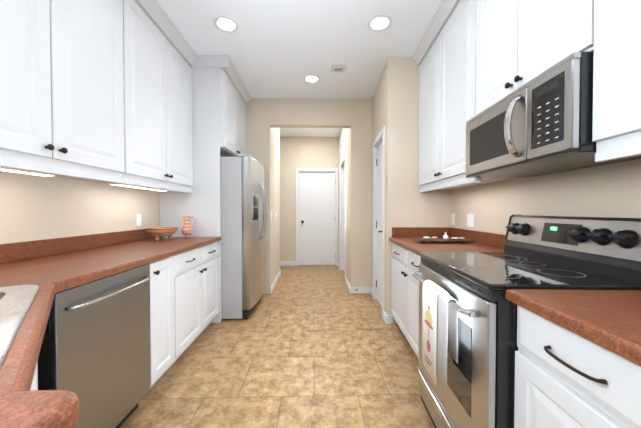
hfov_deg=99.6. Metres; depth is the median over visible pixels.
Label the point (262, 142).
wall
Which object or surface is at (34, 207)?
wall
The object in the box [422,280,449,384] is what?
towel
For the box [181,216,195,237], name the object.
pitcher
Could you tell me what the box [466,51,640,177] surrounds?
microwave
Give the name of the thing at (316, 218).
hall door
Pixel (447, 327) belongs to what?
hanging towel
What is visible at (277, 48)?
ceiling
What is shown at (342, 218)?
door frame
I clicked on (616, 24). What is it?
upper cabinet
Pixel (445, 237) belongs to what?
dishes
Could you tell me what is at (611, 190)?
wall
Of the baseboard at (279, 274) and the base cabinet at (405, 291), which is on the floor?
the base cabinet at (405, 291)
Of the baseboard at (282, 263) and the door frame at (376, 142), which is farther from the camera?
the baseboard at (282, 263)
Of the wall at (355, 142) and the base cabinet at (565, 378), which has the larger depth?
the wall at (355, 142)
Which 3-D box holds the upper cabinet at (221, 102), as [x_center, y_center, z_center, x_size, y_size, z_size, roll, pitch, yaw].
[-1.362,-1.180,3.322,0.667,0.908,0.950,0,1,-2]
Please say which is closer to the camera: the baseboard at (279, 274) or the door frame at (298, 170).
the baseboard at (279, 274)
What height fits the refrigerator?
1.800 m
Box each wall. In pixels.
[0,171,159,262]
[246,98,279,293]
[270,98,371,286]
[280,137,337,265]
[338,99,361,286]
[371,57,451,323]
[452,159,640,234]
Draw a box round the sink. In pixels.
[0,285,38,367]
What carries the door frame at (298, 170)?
attached to the wall at (308, 152)
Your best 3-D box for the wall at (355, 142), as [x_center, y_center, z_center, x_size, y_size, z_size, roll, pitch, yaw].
[0.462,-0.276,4.962,0.110,2.770,2.190,0,1,-2]
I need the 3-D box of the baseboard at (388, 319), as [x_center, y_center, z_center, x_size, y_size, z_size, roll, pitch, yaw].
[0.735,1.087,3.350,0.071,0.095,1.059,0,1,2]
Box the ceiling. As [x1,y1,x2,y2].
[156,0,441,136]
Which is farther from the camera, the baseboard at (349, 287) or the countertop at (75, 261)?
the baseboard at (349, 287)
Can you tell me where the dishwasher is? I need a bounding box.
[37,263,150,427]
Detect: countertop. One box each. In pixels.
[0,229,220,427]
[389,227,505,255]
[505,289,640,365]
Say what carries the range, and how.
on the floor
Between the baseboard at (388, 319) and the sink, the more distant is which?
the baseboard at (388, 319)
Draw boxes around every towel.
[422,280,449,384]
[436,291,457,389]
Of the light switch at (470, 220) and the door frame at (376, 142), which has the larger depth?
the door frame at (376, 142)
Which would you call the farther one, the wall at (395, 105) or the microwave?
the wall at (395, 105)
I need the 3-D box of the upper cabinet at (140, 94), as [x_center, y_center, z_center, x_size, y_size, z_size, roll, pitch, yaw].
[-1.494,-0.934,2.313,0.347,1.368,1.027,0,1,-2]
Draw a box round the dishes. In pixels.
[423,232,464,239]
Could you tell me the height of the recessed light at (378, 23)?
0.010 m
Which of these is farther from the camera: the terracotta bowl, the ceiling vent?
the ceiling vent
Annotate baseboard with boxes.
[270,270,280,293]
[280,261,294,265]
[345,277,351,293]
[371,287,392,323]
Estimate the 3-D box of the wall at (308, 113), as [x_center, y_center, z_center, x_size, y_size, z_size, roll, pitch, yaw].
[0.398,-0.260,3.930,2.224,2.770,0.130,0,1,-2]
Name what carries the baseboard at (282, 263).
attached to the wall at (308, 152)
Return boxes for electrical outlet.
[136,214,140,226]
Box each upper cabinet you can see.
[0,0,127,179]
[86,0,195,191]
[196,56,247,163]
[416,0,520,191]
[472,0,591,117]
[588,0,640,159]
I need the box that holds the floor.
[120,265,434,427]
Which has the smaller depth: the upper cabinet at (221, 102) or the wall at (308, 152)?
the upper cabinet at (221, 102)
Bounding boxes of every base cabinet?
[30,363,37,389]
[149,242,218,386]
[391,242,420,356]
[514,305,640,427]
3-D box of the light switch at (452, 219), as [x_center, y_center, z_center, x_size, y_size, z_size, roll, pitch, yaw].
[1.347,0.043,2.758,0.015,0.116,0.072,0,1,2]
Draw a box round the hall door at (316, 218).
[299,172,335,264]
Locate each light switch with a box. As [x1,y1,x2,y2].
[451,213,454,224]
[467,214,473,226]
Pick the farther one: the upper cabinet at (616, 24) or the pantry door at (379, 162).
the pantry door at (379, 162)
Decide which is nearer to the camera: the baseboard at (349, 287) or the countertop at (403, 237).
the countertop at (403, 237)
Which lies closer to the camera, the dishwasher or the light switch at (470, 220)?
the dishwasher
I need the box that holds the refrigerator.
[220,154,265,318]
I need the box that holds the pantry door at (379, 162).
[376,140,382,307]
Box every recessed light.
[214,16,237,32]
[303,75,319,82]
[368,15,391,31]
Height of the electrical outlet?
0.116 m
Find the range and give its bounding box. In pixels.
[413,215,640,427]
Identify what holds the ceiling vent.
in the ceiling
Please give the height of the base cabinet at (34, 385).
0.876 m
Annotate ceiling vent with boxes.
[330,65,346,71]
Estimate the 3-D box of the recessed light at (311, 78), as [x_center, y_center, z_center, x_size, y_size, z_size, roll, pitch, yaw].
[-0.107,-1.629,3.249,0.196,0.010,0.196,0,1,-2]
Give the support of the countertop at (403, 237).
on the base cabinet at (405, 291)
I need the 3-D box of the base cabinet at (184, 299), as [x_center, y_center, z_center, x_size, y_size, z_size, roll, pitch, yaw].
[-1.342,0.713,2.246,0.646,0.876,1.220,0,1,-2]
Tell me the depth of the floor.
2.01 m
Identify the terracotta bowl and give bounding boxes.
[144,227,178,240]
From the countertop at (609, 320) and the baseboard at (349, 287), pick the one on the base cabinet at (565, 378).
the countertop at (609, 320)
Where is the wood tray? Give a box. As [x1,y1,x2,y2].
[414,238,474,242]
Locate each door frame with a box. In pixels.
[295,168,337,265]
[339,154,345,276]
[373,126,384,317]
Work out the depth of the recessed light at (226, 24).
2.30 m
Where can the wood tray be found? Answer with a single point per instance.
(442, 240)
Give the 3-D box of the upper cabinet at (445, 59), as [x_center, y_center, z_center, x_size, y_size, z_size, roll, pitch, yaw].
[1.165,-0.935,2.243,0.342,1.363,1.083,0,1,2]
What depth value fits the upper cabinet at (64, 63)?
1.38 m
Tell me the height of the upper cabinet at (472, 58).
1.008 m

